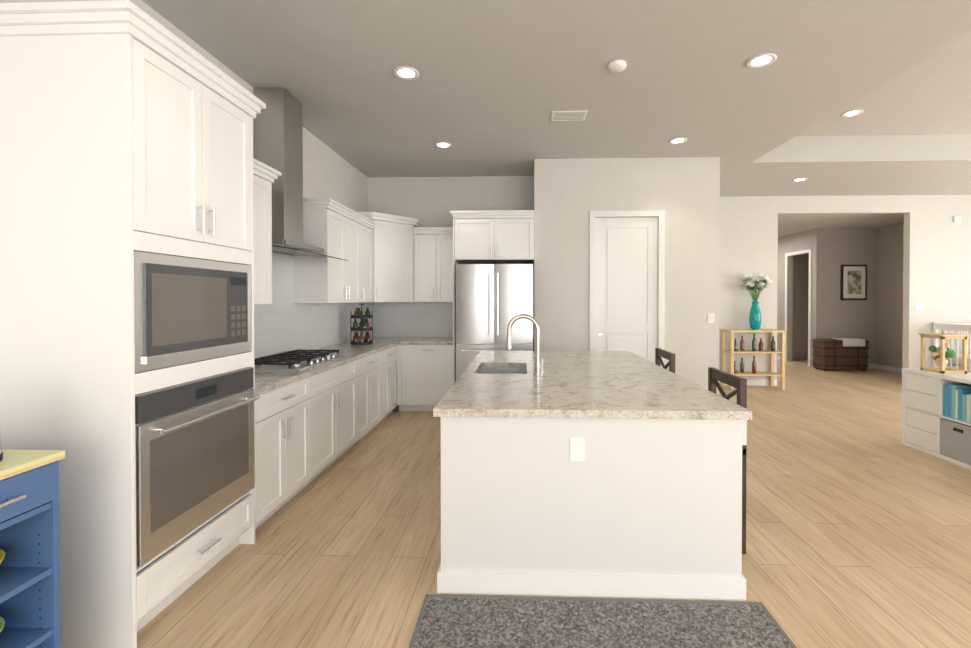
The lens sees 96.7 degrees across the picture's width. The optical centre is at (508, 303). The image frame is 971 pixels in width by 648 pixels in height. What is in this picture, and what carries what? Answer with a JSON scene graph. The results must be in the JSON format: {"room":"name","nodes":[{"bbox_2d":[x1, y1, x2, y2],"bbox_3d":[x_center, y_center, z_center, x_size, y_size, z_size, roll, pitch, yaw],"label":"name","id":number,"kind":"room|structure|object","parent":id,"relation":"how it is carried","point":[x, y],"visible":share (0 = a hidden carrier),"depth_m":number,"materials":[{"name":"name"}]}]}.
{"room":"kitchen","nodes":[
{"label":"kitchen","id":0,"kind":"room"},
{"bbox_2d":[0,0,367,256],"bbox_3d":[-2.180,-0.156,1.872,0.120,3.150,8.670,0,1,2],"label":"wall","id":1,"kind":"structure","parent":0,"point":[326,174],"depth_m":4.63,"materials":[{"name":"paint"}]},
{"bbox_2d":[253,158,281,304],"bbox_3d":[-1.894,-0.483,2.894,0.376,0.985,0.693,0,1,2],"label":"upper cabinet","id":2,"kind":"object","parent":1,"relation":"attached to","point":[264,176],"visible":0.17,"depth_m":3.08,"materials":[{"name":"white wood"}]},
{"bbox_2d":[253,87,347,260],"bbox_3d":[-1.795,-1.072,3.636,0.523,1.347,0.900,0,1,2],"label":"range hood","id":3,"kind":"object","parent":1,"relation":"attached to","point":[278,133],"visible":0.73,"depth_m":3.49,"materials":[{"name":"silver metal"}]},
{"bbox_2d":[254,253,369,358],"bbox_3d":[-2.030,0.021,4.321,0.006,0.930,3.525,0,1,2],"label":"tile backsplash","id":4,"kind":"structure","parent":1,"relation":"attached to","point":[283,322],"depth_m":4.07,"materials":[{"name":"white tile"}]},
{"bbox_2d":[294,202,361,302],"bbox_3d":[-1.862,-0.471,4.532,0.328,0.929,0.871,0,1,2],"label":"upper cabinet","id":5,"kind":"object","parent":1,"relation":"attached to","point":[333,228],"depth_m":4.13,"materials":[{"name":"white wood"}]},
{"bbox_2d":[362,222,373,301],"bbox_3d":[-1.842,-0.477,5.086,0.328,0.929,0.464,0,1,2],"label":"upper cabinet","id":6,"kind":"object","parent":1,"relation":"attached to","point":[367,292],"depth_m":5.13,"materials":[{"name":"white wood"}]},
{"bbox_2d":[368,176,531,226],"bbox_3d":[-0.738,-0.196,6.099,2.410,3.150,0.120,0,1,2],"label":"wall","id":7,"kind":"structure","parent":0,"point":[430,200],"depth_m":6.03,"materials":[{"name":"paint"}]},
{"bbox_2d":[357,212,423,301],"bbox_3d":[-1.592,-0.570,5.659,0.788,1.105,0.808,0,1,2],"label":"upper cabinet","id":8,"kind":"object","parent":7,"relation":"attached to","point":[392,258],"visible":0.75,"depth_m":5.50,"materials":[{"name":"white wood"}]},
{"bbox_2d":[370,302,452,336],"bbox_3d":[-1.296,0.225,6.057,1.294,0.488,0.006,0,1,2],"label":"tile backsplash","id":9,"kind":"structure","parent":7,"relation":"attached to","point":[390,319],"depth_m":6.06,"materials":[{"name":"white tile"}]},
{"bbox_2d":[413,227,452,301],"bbox_3d":[-0.950,-0.511,5.854,0.590,0.985,0.376,0,1,2],"label":"upper cabinet","id":10,"kind":"object","parent":7,"relation":"attached to","point":[433,264],"visible":0.71,"depth_m":5.72,"materials":[{"name":"white wood"}]},
{"bbox_2d":[137,359,970,647],"bbox_3d":[3.526,1.423,4.576,11.600,0.060,15.100,0,1,2],"label":"floor","id":11,"kind":"structure","parent":0,"point":[858,524],"depth_m":2.55,"materials":[{"name":"brown wood"}]},
{"bbox_2d":[0,449,64,647],"bbox_3d":[-1.795,0.969,1.264,0.543,0.912,0.500,0,1,2],"label":"cabinet","id":12,"kind":"object","parent":11,"relation":"on","point":[30,562],"visible":1,"depth_m":1.48,"materials":[{"name":"blue paint"}]},
{"bbox_2d":[0,435,2,460],"bbox_3d":[-1.709,0.394,1.366,0.233,0.235,0.156,0,1,2],"label":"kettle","id":13,"kind":"object","parent":12,"relation":"on","point":[1,455],"visible":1,"depth_m":1.41,"materials":[{"name":"silver metal"}]},
{"bbox_2d":[0,616,4,631],"bbox_3d":[-1.721,1.071,1.272,0.310,0.085,0.310,0,1,2],"label":"bowl","id":14,"kind":"object","parent":12,"relation":"on","point":[2,622],"visible":1,"depth_m":1.39,"materials":[{"name":"green ceramic"}]},
{"bbox_2d":[0,549,4,562],"bbox_3d":[-1.725,0.858,1.290,0.290,0.090,0.290,0,1,2],"label":"bowl","id":15,"kind":"object","parent":12,"relation":"on","point":[2,553],"visible":1,"depth_m":1.40,"materials":[{"name":"yellow ceramic"}]},
{"bbox_2d":[0,0,265,647],"bbox_3d":[-1.783,0.116,2.146,0.651,2.600,0.896,0,1,2],"label":"tall cabinet","id":16,"kind":"object","parent":11,"relation":"on","point":[126,129],"visible":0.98,"depth_m":1.75,"materials":[{"name":"white wood"}]},
{"bbox_2d":[134,251,250,372],"bbox_3d":[-1.737,0.031,2.144,0.476,0.498,0.756,0,1,2],"label":"microwave","id":17,"kind":"object","parent":16,"relation":"in","point":[187,310],"visible":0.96,"depth_m":2.03,"materials":[{"name":"silver metal"}]},
{"bbox_2d":[135,367,259,569],"bbox_3d":[-1.747,0.731,2.151,0.636,0.716,0.756,0,1,2],"label":"wall oven","id":18,"kind":"object","parent":16,"relation":"in","point":[194,451],"visible":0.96,"depth_m":2.03,"materials":[{"name":"silver metal"}]},
{"bbox_2d":[255,375,314,529],"bbox_3d":[-1.781,0.974,2.909,0.603,0.870,0.704,0,1,2],"label":"base cabinet","id":19,"kind":"object","parent":11,"relation":"on","point":[308,430],"depth_m":2.84,"materials":[{"name":"white wood"}]},
{"bbox_2d":[315,359,362,477],"bbox_3d":[-1.755,0.967,3.655,0.603,0.870,1.013,0,1,2],"label":"base cabinet","id":20,"kind":"object","parent":11,"relation":"on","point":[338,395],"depth_m":3.67,"materials":[{"name":"white wood"}]},
{"bbox_2d":[359,351,382,436],"bbox_3d":[-1.727,0.959,4.453,0.603,0.870,0.813,0,1,2],"label":"base cabinet","id":21,"kind":"object","parent":11,"relation":"on","point":[371,366],"depth_m":4.50,"materials":[{"name":"white wood"}]},
{"bbox_2d":[383,345,398,418],"bbox_3d":[-1.705,0.954,5.075,0.603,0.870,0.656,0,1,2],"label":"base cabinet","id":22,"kind":"object","parent":11,"relation":"on","point":[390,354],"depth_m":5.10,"materials":[{"name":"white wood"}]},
{"bbox_2d":[255,337,407,394],"bbox_3d":[-1.718,0.506,4.314,0.630,0.040,3.525,0,1,2],"label":"countertop","id":23,"kind":"structure","parent":22,"relation":"on","point":[266,381],"depth_m":3.44,"materials":[{"name":"stone"}]},
{"bbox_2d":[254,349,348,370],"bbox_3d":[-1.778,0.466,3.650,0.510,0.052,0.900,0,1,2],"label":"cooktop","id":24,"kind":"object","parent":23,"relation":"in","point":[297,360],"visible":0.96,"depth_m":3.51,"materials":[{"name":"silver metal"}]},
{"bbox_2d":[350,304,372,344],"bbox_3d":[-1.738,0.241,5.117,0.250,0.472,0.250,0,1,2],"label":"rack","id":25,"kind":"object","parent":23,"relation":"on","point":[362,327],"visible":1,"depth_m":5.06,"materials":[{"name":"black metal"}]},
{"bbox_2d":[397,344,452,410],"bbox_3d":[-1.029,0.947,5.731,0.738,0.870,0.650,0,1,2],"label":"base cabinet","id":26,"kind":"object","parent":11,"relation":"on","point":[424,377],"visible":0.71,"depth_m":5.45,"materials":[{"name":"white wood"}]},
{"bbox_2d":[399,337,452,344],"bbox_3d":[-1.007,0.492,5.732,0.694,0.040,0.643,0,1,2],"label":"countertop","id":27,"kind":"structure","parent":26,"relation":"on","point":[410,340],"depth_m":5.42,"materials":[{"name":"stone"}]},
{"bbox_2d":[450,210,533,383],"bbox_3d":[-0.180,0.131,5.608,1.014,2.505,0.826,0,1,2],"label":"cabinet","id":28,"kind":"object","parent":11,"relation":"on","point":[495,237],"visible":0.94,"depth_m":5.24,"materials":[{"name":"white wood"}]},
{"bbox_2d":[456,264,532,379],"bbox_3d":[-0.149,0.460,5.496,0.912,1.850,1.037,0,1,2],"label":"refrigerator","id":29,"kind":"object","parent":11,"relation":"on","point":[492,300],"visible":0.62,"depth_m":5.05,"materials":[{"name":"silver metal"}]},
{"bbox_2d":[437,367,751,600],"bbox_3d":[0.427,0.971,3.236,1.504,0.870,2.324,0,1,2],"label":"kitchen island","id":30,"kind":"object","parent":11,"relation":"on","point":[603,474],"depth_m":2.09,"materials":[{"name":"paint"}]},
{"bbox_2d":[473,351,648,366],"bbox_3d":[0.460,0.509,4.003,1.510,0.040,0.840,0,1,2],"label":"island countertop","id":31,"kind":"structure","parent":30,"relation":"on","point":[486,358],"depth_m":3.91,"materials":[{"name":"beige stone"}]},
{"bbox_2d":[465,363,672,374],"bbox_3d":[0.436,0.515,3.314,1.510,0.040,0.540,0,1,2],"label":"island countertop","id":32,"kind":"structure","parent":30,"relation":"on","point":[550,368],"depth_m":3.24,"materials":[{"name":"beige stone"}]},
{"bbox_2d":[506,314,541,375],"bbox_3d":[0.112,0.285,3.031,0.250,0.425,0.096,0,1,2],"label":"faucet","id":33,"kind":"object","parent":32,"relation":"on","point":[537,372],"visible":1,"depth_m":3.00,"materials":[{"name":"silver metal"}]},
{"bbox_2d":[532,356,544,370],"bbox_3d":[0.222,0.443,3.180,0.093,0.107,0.044,0,1,2],"label":"soap dispenser","id":34,"kind":"object","parent":32,"relation":"on","point":[541,361],"visible":0.71,"depth_m":3.17,"materials":[{"name":"silver metal"}]},
{"bbox_2d":[433,371,751,418],"bbox_3d":[0.410,0.522,2.549,1.510,0.040,0.990,0,1,2],"label":"island countertop","id":35,"kind":"structure","parent":30,"relation":"on","point":[472,396],"depth_m":2.27,"materials":[{"name":"beige stone"}]},
{"bbox_2d":[477,367,526,373],"bbox_3d":[-0.048,0.642,3.332,0.392,0.213,0.552,0,1,2],"label":"sink","id":36,"kind":"object","parent":35,"relation":"in","point":[502,370],"visible":0.02,"depth_m":3.60,"materials":[{"name":"silver metal"}]},
{"bbox_2d":[409,594,796,647],"bbox_3d":[0.374,1.416,1.393,1.590,0.014,1.330,0,1,2],"label":"rug","id":37,"kind":"object","parent":11,"relation":"on","point":[460,621],"visible":1,"depth_m":1.89,"materials":[{"name":"grey carpet"}]},
{"bbox_2d":[655,348,674,372],"bbox_3d":[1.183,0.906,3.782,0.410,0.990,0.430,0,1,2],"label":"stool","id":38,"kind":"object","parent":11,"relation":"on","point":[665,354],"visible":0.19,"depth_m":3.73,"materials":[{"name":"brown wood"}]},
{"bbox_2d":[708,367,746,553],"bbox_3d":[1.143,0.917,2.643,0.410,0.990,0.430,0,1,2],"label":"stool","id":39,"kind":"object","parent":11,"relation":"on","point":[732,380],"visible":0.25,"depth_m":2.43,"materials":[{"name":"brown wood"}]},
{"bbox_2d":[721,329,785,389],"bbox_3d":[3.971,0.898,7.015,0.860,0.945,0.355,0,1,2],"label":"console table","id":40,"kind":"object","parent":11,"relation":"on","point":[771,373],"visible":0.85,"depth_m":6.88,"materials":[{"name":"brown wood"}]},
{"bbox_2d":[734,361,736,372],"bbox_3d":[3.670,1.025,6.979,0.062,0.204,0.062,0,1,-13],"label":"bottle","id":41,"kind":"object","parent":40,"relation":"on","point":[735,366],"depth_m":6.96,"materials":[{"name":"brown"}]},
{"bbox_2d":[734,338,737,350],"bbox_3d":[3.670,0.665,6.975,0.062,0.204,0.062,0,1,-13],"label":"bottle","id":42,"kind":"object","parent":40,"relation":"on","point":[735,343],"depth_m":6.96,"materials":[{"name":"green"}]},
{"bbox_2d":[740,336,743,350],"bbox_3d":[3.823,0.644,7.050,0.062,0.244,0.062,0,1,-13],"label":"bottle","id":43,"kind":"object","parent":40,"relation":"on","point":[742,341],"depth_m":7.03,"materials":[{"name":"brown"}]},
{"bbox_2d":[740,358,743,372],"bbox_3d":[3.823,1.004,7.053,0.062,0.244,0.062,0,1,-13],"label":"bottle","id":44,"kind":"object","parent":40,"relation":"on","point":[742,363],"depth_m":7.03,"materials":[{"name":"green glass"}]},
{"bbox_2d":[752,356,755,373],"bbox_3d":[3.970,0.985,6.968,0.062,0.284,0.062,0,1,-13],"label":"bottle","id":45,"kind":"object","parent":40,"relation":"on","point":[754,362],"depth_m":6.95,"materials":[{"name":"red glass"}]},
{"bbox_2d":[752,334,755,350],"bbox_3d":[3.970,0.625,6.965,0.062,0.284,0.062,0,1,-13],"label":"bottle","id":46,"kind":"object","parent":40,"relation":"on","point":[753,349],"depth_m":6.95,"materials":[{"name":"green glass"}]},
{"bbox_2d":[749,301,761,329],"bbox_3d":[4.011,0.195,7.009,0.180,0.460,0.180,0,1,2],"label":"vase","id":47,"kind":"object","parent":40,"relation":"on","point":[755,319],"visible":1,"depth_m":6.95,"materials":[{"name":"teal ceramic"}]},
{"bbox_2d":[739,274,772,300],"bbox_3d":[4.018,-0.232,7.005,0.591,0.517,0.344,0,1,2],"label":"flowers","id":48,"kind":"object","parent":47,"relation":"in","point":[759,286],"visible":0.98,"depth_m":6.97,"materials":[{"name":"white plant"}]},
{"bbox_2d":[759,338,762,350],"bbox_3d":[4.122,0.664,7.040,0.062,0.204,0.062,0,1,-13],"label":"bottle","id":49,"kind":"object","parent":40,"relation":"on","point":[760,343],"depth_m":7.02,"materials":[{"name":"red glass"}]},
{"bbox_2d":[771,336,774,350],"bbox_3d":[4.270,0.645,6.955,0.062,0.244,0.062,0,1,-13],"label":"bottle","id":50,"kind":"object","parent":40,"relation":"on","point":[773,341],"depth_m":6.94,"materials":[{"name":"green glass"}]},
{"bbox_2d":[812,338,868,370],"bbox_3d":[6.770,1.031,8.803,0.874,0.645,0.372,0,1,2],"label":"trunk","id":51,"kind":"object","parent":11,"relation":"on","point":[841,354],"visible":1,"depth_m":8.64,"materials":[{"name":"wood"}]},
{"bbox_2d":[901,368,970,469],"bbox_3d":[4.087,1.025,3.563,0.390,0.756,1.458,0,1,2],"label":"storage unit","id":52,"kind":"object","parent":11,"relation":"on","point":[922,404],"visible":0.75,"depth_m":4.05,"materials":[{"name":"white wood"}]},
{"bbox_2d":[919,330,969,373],"bbox_3d":[4.100,0.447,4.067,0.240,0.390,0.240,0,1,2],"label":"lantern box","id":53,"kind":"object","parent":52,"relation":"on","point":[942,354],"visible":1,"depth_m":4.00,"materials":[{"name":"brown wood"}]},
{"bbox_2d":[940,419,970,464],"bbox_3d":[4.086,1.203,3.741,0.363,0.321,0.319,0,1,2],"label":"storage bin","id":54,"kind":"object","parent":52,"relation":"in","point":[955,440],"visible":0.98,"depth_m":3.76,"materials":[{"name":"grey fabric"}]},
{"bbox_2d":[944,384,970,422],"bbox_3d":[4.039,0.867,3.763,0.220,0.294,0.266,0,1,2],"label":"books","id":55,"kind":"object","parent":52,"relation":"in","point":[957,401],"visible":1,"depth_m":3.78,"materials":[{"name":"blue paper"}]},
{"bbox_2d":[932,322,970,372],"bbox_3d":[7.652,0.843,6.682,1.400,1.060,0.765,0,1,2],"label":"crib","id":56,"kind":"object","parent":11,"relation":"on","point":[956,360],"visible":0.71,"depth_m":6.79,"materials":[{"name":"white wood"}]},
{"bbox_2d":[142,0,970,237],"bbox_3d":[3.502,-1.832,4.546,11.290,0.610,14.740,0,1,2],"label":"ceiling","id":57,"kind":"structure","parent":0,"point":[491,87],"depth_m":3.47,"materials":[{"name":"paint"}]},
{"bbox_2d":[393,66,418,79],"bbox_3d":[-0.770,-1.739,3.264,0.190,0.009,0.190,0,1,2],"label":"recessed light","id":58,"kind":"object","parent":57,"relation":"in","point":[405,73],"visible":1,"depth_m":3.26,"materials":[{"name":"white plastic"}]},
{"bbox_2d":[435,142,451,148],"bbox_3d":[-0.718,-1.753,4.783,0.190,0.009,0.190,0,1,2],"label":"recessed light","id":59,"kind":"object","parent":57,"relation":"in","point":[444,145],"visible":0.98,"depth_m":4.78,"materials":[{"name":"white plastic"}]},
{"bbox_2d":[551,111,587,120],"bbox_3d":[0.567,-1.747,4.018,0.320,0.008,0.200,0,1,2],"label":"ceiling vent","id":60,"kind":"object","parent":57,"relation":"in","point":[569,115],"visible":0.98,"depth_m":4.00,"materials":[{"name":"white metal"}]},
{"bbox_2d":[608,60,626,72],"bbox_3d":[0.797,-1.724,3.150,0.130,0.036,0.130,0,1,2],"label":"smoke detector","id":61,"kind":"object","parent":57,"relation":"attached to","point":[616,66],"visible":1,"depth_m":3.12,"materials":[{"name":"white plastic"}]},
{"bbox_2d":[668,137,686,143],"bbox_3d":[1.829,-1.752,4.655,0.190,0.009,0.190,0,1,2],"label":"recessed light","id":62,"kind":"object","parent":57,"relation":"in","point":[680,140],"visible":1,"depth_m":4.64,"materials":[{"name":"white plastic"}]},
{"bbox_2d":[746,53,776,68],"bbox_3d":[1.815,-1.737,3.095,0.190,0.009,0.190,0,1,2],"label":"recessed light","id":63,"kind":"object","parent":57,"relation":"in","point":[762,60],"visible":1,"depth_m":3.09,"materials":[{"name":"white plastic"}]},
{"bbox_2d":[792,178,807,181],"bbox_3d":[4.163,-1.766,6.165,0.190,0.009,0.190,0,1,2],"label":"recessed light","id":64,"kind":"object","parent":57,"relation":"in","point":[798,179],"visible":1,"depth_m":6.16,"materials":[{"name":"white plastic"}]},
{"bbox_2d":[841,109,863,116],"bbox_3d":[3.752,-2.073,4.705,0.190,0.009,0.190,0,1,2],"label":"recessed light","id":65,"kind":"object","parent":57,"relation":"in","point":[851,113],"visible":1,"depth_m":4.70,"materials":[{"name":"white plastic"}]},
{"bbox_2d":[532,157,723,394],"bbox_3d":[1.436,-0.189,5.304,2.230,3.150,0.120,0,1,2],"label":"wall","id":66,"kind":"structure","parent":0,"point":[716,246],"depth_m":5.23,"materials":[{"name":"paint"}]},
{"bbox_2d":[589,210,664,367],"bbox_3d":[1.440,0.131,5.290,0.900,2.510,0.152,0,1,2],"label":"pantry door","id":67,"kind":"structure","parent":66,"relation":"in","point":[626,280],"depth_m":5.27,"materials":[{"name":"white wood"}]},
{"bbox_2d":[708,313,714,322],"bbox_3d":[2.448,0.177,5.207,0.080,0.120,0.010,0,1,2],"label":"switch plate","id":68,"kind":"object","parent":66,"relation":"attached to","point":[710,315],"depth_m":5.20,"materials":[{"name":"white plastic"}]},
{"bbox_2d":[720,195,970,379],"bbox_3d":[5.804,-0.207,7.194,6.610,3.150,0.120,0,1,2],"label":"wall","id":69,"kind":"structure","parent":0,"point":[925,258],"depth_m":7.20,"materials":[{"name":"paint"}]},
{"bbox_2d":[719,379,776,385],"bbox_3d":[3.569,1.318,7.218,1.819,0.100,0.014,0,1,2],"label":"baseboard","id":70,"kind":"structure","parent":69,"relation":"attached to","point":[751,382],"depth_m":7.19,"materials":[{"name":"white wood"}]},
{"bbox_2d":[777,249,811,366],"bbox_3d":[6.472,0.083,10.440,0.018,2.510,2.550,0,1,2],"label":"door frame","id":71,"kind":"structure","parent":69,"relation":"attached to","point":[809,251],"depth_m":9.23,"materials":[{"name":"white wood"}]},
{"bbox_2d":[840,265,866,299],"bbox_3d":[7.181,-0.439,8.966,0.520,0.740,0.034,0,1,2],"label":"framed picture","id":72,"kind":"object","parent":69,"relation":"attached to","point":[853,282],"visible":1,"depth_m":8.95,"materials":[{"name":"white paper"}]},
{"bbox_2d":[868,364,876,368],"bbox_3d":[7.037,1.301,8.999,1.211,0.100,0.014,0,1,2],"label":"baseboard","id":73,"kind":"structure","parent":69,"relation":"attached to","point":[870,365],"depth_m":8.97,"materials":[{"name":"white wood"}]},
{"bbox_2d":[877,364,901,372],"bbox_3d":[7.643,1.310,8.095,0.014,0.100,1.780,0,1,2],"label":"baseboard","id":74,"kind":"structure","parent":69,"relation":"attached to","point":[879,366],"depth_m":8.67,"materials":[{"name":"white wood"}]},
{"bbox_2d":[915,303,922,309],"bbox_3d":[6.756,0.049,7.098,0.120,0.120,0.006,0,1,2],"label":"switch plate","id":75,"kind":"object","parent":69,"relation":"attached to","point":[918,306],"depth_m":7.10,"materials":[{"name":"white plastic"}]},
{"bbox_2d":[953,216,960,222],"bbox_3d":[7.335,-1.370,7.054,0.100,0.100,0.029,0,1,2],"label":"sensor","id":76,"kind":"object","parent":69,"relation":"attached to","point":[956,219],"depth_m":7.04,"materials":[{"name":"white plastic"}]}
]}

